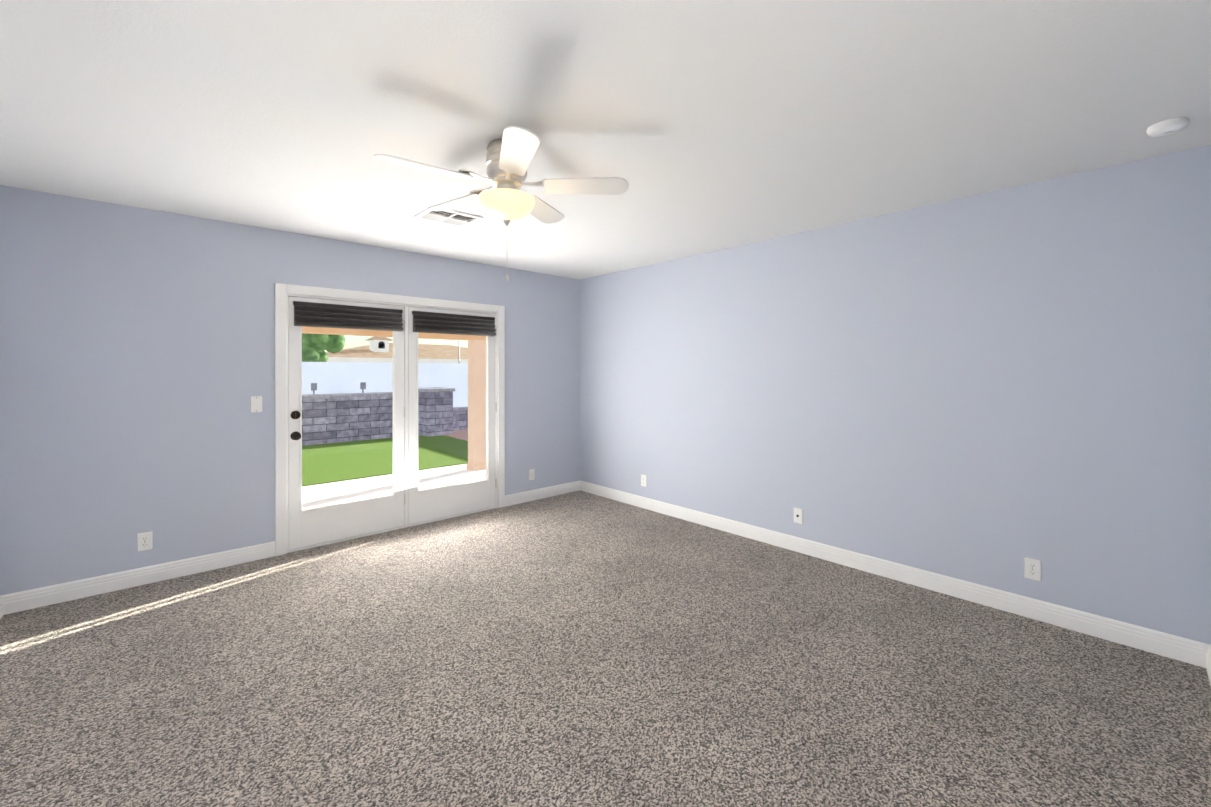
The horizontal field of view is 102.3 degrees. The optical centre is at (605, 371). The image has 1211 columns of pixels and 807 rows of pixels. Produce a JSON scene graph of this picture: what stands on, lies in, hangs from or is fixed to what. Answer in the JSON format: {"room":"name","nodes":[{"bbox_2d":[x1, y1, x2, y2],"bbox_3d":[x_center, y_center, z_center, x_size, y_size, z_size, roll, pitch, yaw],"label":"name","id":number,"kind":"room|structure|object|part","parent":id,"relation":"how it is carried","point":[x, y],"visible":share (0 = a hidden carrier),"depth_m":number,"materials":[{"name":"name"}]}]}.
{"room":"empty bedroom","nodes":[
{"label":"empty bedroom","id":0,"kind":"room"},
{"bbox_2d":[0,594,7,618],"bbox_3d":[-1.877,1.332,1.079,0.016,0.110,4.600,0,0,-43],"label":"baseboard","id":1,"kind":"structure","parent":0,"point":[3,598],"depth_m":2.77,"materials":[{"name":"white paint"}]},
{"bbox_2d":[0,185,579,594],"bbox_3d":[-1.888,0.161,4.237,4.515,2.440,0.070,0,0,-43],"label":"wall","id":2,"kind":"structure","parent":0,"point":[137,358],"depth_m":3.24,"materials":[{"name":"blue paint"}]},
{"bbox_2d":[8,541,274,613],"bbox_3d":[-2.940,1.328,3.214,1.279,0.110,0.016,0,0,-43],"label":"baseboard","id":3,"kind":"structure","parent":2,"relation":"attached to","point":[68,591],"depth_m":3.12,"materials":[{"name":"white paint"}]},
{"bbox_2d":[137,531,151,551],"bbox_3d":[-2.993,1.108,3.169,0.072,0.117,0.009,0,0,-43],"label":"electrical outlet","id":4,"kind":"object","parent":2,"relation":"attached to","point":[144,541],"visible":1,"depth_m":3.17,"materials":[{"name":"white plastic"}]},
{"bbox_2d":[250,396,261,411],"bbox_3d":[-2.554,0.242,3.568,0.072,0.117,0.013,0,0,-43],"label":"rocker light switch","id":5,"kind":"object","parent":2,"relation":"attached to","point":[255,403],"visible":1,"depth_m":3.56,"materials":[{"name":"white plastic"}]},
{"bbox_2d":[275,283,504,555],"bbox_3d":[-1.783,0.361,4.341,1.952,2.043,0.119,0,0,-43],"label":"patio door","id":6,"kind":"structure","parent":2,"relation":"in","point":[283,292],"depth_m":4.09,"materials":[{"name":"white paint"}]},
{"bbox_2d":[288,297,403,549],"bbox_3d":[-2.108,0.398,4.025,0.868,1.935,0.048,0,0,-43],"label":"door leaf","id":7,"kind":"structure","parent":6,"relation":"attached to","point":[314,526],"depth_m":3.93,"materials":[{"name":"white paint"}]},
{"bbox_2d":[290,411,300,439],"bbox_3d":[-2.357,0.417,3.721,0.068,0.227,0.071,0,0,-43],"label":"door knob","id":8,"kind":"object","parent":7,"relation":"attached to","point":[295,435],"depth_m":3.72,"materials":[{"name":"black metal"}]},
{"bbox_2d":[293,301,402,331],"bbox_3d":[-2.070,-0.441,3.982,0.814,0.188,0.064,0,0,-43],"label":"door shade","id":9,"kind":"object","parent":7,"relation":"attached to","point":[311,314],"visible":0.92,"depth_m":3.95,"materials":[{"name":"grey fabric"}]},
{"bbox_3d":[-2.108,0.335,4.025,0.708,1.514,0.006,0,0,-43],"label":"glass","id":10,"kind":"part","parent":6,"relation":"part of","materials":[{"name":"clear glass"}]},
{"bbox_2d":[404,307,496,524],"bbox_3d":[-1.452,0.396,4.622,0.919,1.935,0.057,0,0,-43],"label":"door leaf","id":11,"kind":"structure","parent":6,"relation":"attached to","point":[435,503],"depth_m":4.57,"materials":[{"name":"white paint"}]},
{"bbox_3d":[-1.436,0.365,4.606,0.919,1.620,0.011,0,0,-43],"label":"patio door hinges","id":12,"kind":"part","parent":11,"relation":"part of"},
{"bbox_2d":[412,311,495,335],"bbox_3d":[-1.403,-0.442,4.595,0.814,0.188,0.064,0,0,-43],"label":"door shade","id":13,"kind":"object","parent":11,"relation":"attached to","point":[434,322],"visible":0.92,"depth_m":4.56,"materials":[{"name":"grey fabric"}]},
{"bbox_3d":[-1.441,0.334,4.638,0.708,1.514,0.006,0,0,-43],"label":"glass","id":14,"kind":"part","parent":6,"relation":"part of","materials":[{"name":"clear glass"}]},
{"bbox_2d":[529,469,534,480],"bbox_3d":[-0.784,1.104,5.199,0.072,0.117,0.009,0,0,-43],"label":"electrical outlet","id":15,"kind":"object","parent":2,"relation":"attached to","point":[531,474],"visible":1,"depth_m":5.20,"materials":[{"name":"white plastic"}]},
{"bbox_2d":[505,481,579,506],"bbox_3d":[-0.675,1.323,5.295,0.969,0.110,0.015,0,0,-43],"label":"baseboard","id":16,"kind":"structure","parent":2,"relation":"attached to","point":[517,498],"depth_m":5.27,"materials":[{"name":"white paint"}]},
{"bbox_2d":[0,490,1210,806],"bbox_3d":[-0.291,1.424,2.501,4.515,0.080,4.790,0,0,-43],"label":"floor","id":17,"kind":"structure","parent":0,"point":[580,648],"depth_m":2.14,"materials":[{"name":"carpet"}]},
{"bbox_2d":[0,0,1210,279],"bbox_3d":[-0.291,-1.116,2.496,4.515,0.120,4.790,0,0,-43],"label":"ceiling","id":18,"kind":"structure","parent":0,"point":[702,126],"depth_m":1.95,"materials":[{"name":"white paint"}]},
{"bbox_2d":[414,205,482,227],"bbox_3d":[-1.071,-1.051,3.334,0.360,0.012,0.300,0,0,-43],"label":"ceiling vent","id":19,"kind":"object","parent":18,"relation":"in","point":[456,218],"visible":0.9,"depth_m":3.33,"materials":[{"name":"white metal"}]},
{"bbox_2d":[374,126,628,280],"bbox_3d":[-0.499,-0.739,2.291,1.083,0.632,1.093,0,0,-43],"label":"ceiling fan","id":20,"kind":"object","parent":18,"relation":"hanging from","point":[510,154],"visible":1,"depth_m":2.23,"materials":[{"name":"white wood"}]},
{"bbox_3d":[-0.474,-0.867,2.295,0.457,0.376,0.462,0,0,-43],"label":"motor","id":21,"kind":"part","parent":20,"relation":"part of","materials":[{"name":"silver metal"}]},
{"bbox_3d":[-0.464,-0.767,2.297,0.262,0.102,0.262,0,0,-43],"label":"lamp shade","id":22,"kind":"part","parent":20,"relation":"part of","materials":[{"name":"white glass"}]},
{"bbox_3d":[-0.464,-0.552,2.297,0.015,0.257,0.014,0,0,-43],"label":"chain","id":23,"kind":"part","parent":20,"relation":"part of","materials":[{"name":"silver metal"}]},
{"bbox_2d":[1147,117,1188,136],"bbox_3d":[2.400,-1.036,2.083,0.120,0.038,0.120,0,0,-43],"label":"smoke detector","id":24,"kind":"object","parent":18,"relation":"attached to","point":[1167,127],"visible":1,"depth_m":2.06,"materials":[{"name":"white plastic"}]},
{"bbox_2d":[580,145,1210,644],"bbox_3d":[1.351,0.161,3.959,0.120,2.440,4.720,0,0,-43],"label":"wall","id":25,"kind":"structure","parent":0,"point":[992,389],"depth_m":2.98,"materials":[{"name":"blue paint"}]},
{"bbox_2d":[641,474,645,486],"bbox_3d":[0.383,1.104,4.919,0.009,0.117,0.072,0,0,-43],"label":"electrical outlet","id":26,"kind":"object","parent":25,"relation":"attached to","point":[643,480],"visible":1,"depth_m":4.91,"materials":[{"name":"white plastic"}]},
{"bbox_2d":[794,507,802,523],"bbox_3d":[1.471,1.107,3.732,0.012,0.117,0.072,0,0,-43],"label":"electrical outlet","id":27,"kind":"object","parent":25,"relation":"attached to","point":[798,515],"visible":1,"depth_m":3.73,"materials":[{"name":"white plastic"}]},
{"bbox_2d":[580,480,1199,665],"bbox_3d":[1.260,1.326,3.960,0.016,0.110,4.600,0,0,-43],"label":"baseboard","id":28,"kind":"structure","parent":25,"relation":"attached to","point":[1190,651],"depth_m":3.00,"materials":[{"name":"white paint"}]},
{"bbox_2d":[1024,557,1040,580],"bbox_3d":[2.392,1.109,2.732,0.009,0.117,0.072,0,0,-43],"label":"electrical outlet","id":29,"kind":"object","parent":25,"relation":"attached to","point":[1032,568],"visible":1,"depth_m":2.73,"materials":[{"name":"white plastic"}]},
{"bbox_2d":[1200,642,1210,685],"bbox_3d":[2.237,1.331,1.746,1.484,0.110,0.015,0,0,-43],"label":"baseboard","id":30,"kind":"structure","parent":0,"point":[1205,649],"depth_m":2.27,"materials":[{"name":"white paint"}]},
{"label":"outside","id":31,"kind":"structure","parent":0,"visible":0},
{"bbox_3d":[-16.640,1.724,31.921,100.000,0.200,110.000,0,0,-43],"label":"ground","id":32,"kind":"structure","parent":31,"visible":0},
{"bbox_2d":[302,333,344,361],"bbox_3d":[-12.271,-0.118,20.915,1.996,3.528,1.385,0,0,-43],"label":"tree","id":33,"kind":"object","parent":32,"relation":"on","point":[318,341],"depth_m":20.54,"materials":[{"name":"green plant"}]},
{"bbox_2d":[302,435,467,486],"bbox_3d":[-6.140,1.573,6.817,17.500,0.205,3.820,0,0,-43],"label":"grass","id":34,"kind":"structure","parent":32,"relation":"on","point":[451,444],"depth_m":8.29,"materials":[{"name":"green plant"}]},
{"bbox_2d":[302,392,467,445],"bbox_3d":[-7.574,1.077,8.378,17.500,1.190,0.500,0,0,-43],"label":"stone wall","id":35,"kind":"structure","parent":32,"relation":"on","point":[459,422],"depth_m":10.17,"materials":[{"name":"grey stone"}]},
{"bbox_2d":[311,383,316,393],"bbox_3d":[-6.042,0.364,10.109,0.100,0.230,0.059,0,0,-43],"label":"wall box","id":36,"kind":"object","parent":35,"relation":"on","point":[314,386],"depth_m":10.09,"materials":[{"name":"grey metal"}]},
{"bbox_2d":[360,382,365,392],"bbox_3d":[-5.343,0.362,10.751,0.100,0.230,0.059,0,0,-43],"label":"wall box","id":37,"kind":"object","parent":35,"relation":"on","point":[362,384],"depth_m":10.73,"materials":[{"name":"grey metal"}]},
{"bbox_2d":[302,362,467,406],"bbox_3d":[-4.496,0.672,3.695,19.700,2.020,12.000,0,0,-43],"label":"wall","id":38,"kind":"structure","parent":32,"relation":"on","point":[361,368],"depth_m":10.90,"materials":[{"name":"paint"}]},
{"bbox_2d":[302,464,485,509],"bbox_3d":[-3.155,1.582,5.046,15.500,0.194,2.829,0,0,-43],"label":"patio","id":39,"kind":"structure","parent":32,"relation":"on","point":[461,476],"depth_m":6.34,"materials":[{"name":"concrete"}]},
{"bbox_2d":[466,340,485,470],"bbox_3d":[-1.947,0.509,7.395,0.240,1.950,0.240,0,0,-43],"label":"patio column","id":40,"kind":"structure","parent":39,"relation":"on","point":[478,361],"depth_m":7.32,"materials":[{"name":"beige paint"}]},
{"bbox_2d":[302,326,485,340],"bbox_3d":[-5.651,-0.739,3.989,10.400,0.560,0.240,0,0,-43],"label":"beam","id":41,"kind":"structure","parent":40,"relation":"on","point":[337,331],"depth_m":6.33,"materials":[{"name":"beige paint"}]},
{"bbox_2d":[326,336,467,362],"bbox_3d":[-16.837,-0.626,43.956,19.200,4.450,13.200,0,0,-43],"label":"neighbouring house","id":42,"kind":"structure","parent":32,"relation":"on","point":[383,347],"depth_m":37.74,"materials":[{"name":"paint"}]},
{"bbox_2d":[418,387,454,436],"bbox_3d":[-4.025,1.031,11.387,0.680,1.270,0.870,0,0,-43],"label":"stone wall","id":43,"kind":"structure","parent":32,"relation":"on","point":[430,429],"depth_m":11.08,"materials":[{"name":"grey stone"}]},
{"bbox_2d":[442,429,467,440],"bbox_3d":[-1.806,1.449,12.040,4.050,0.019,2.250,0,0,-43],"label":"gravel","id":44,"kind":"object","parent":32,"relation":"on","point":[457,433],"depth_m":11.10,"materials":[{"name":"gravel"}]}
]}

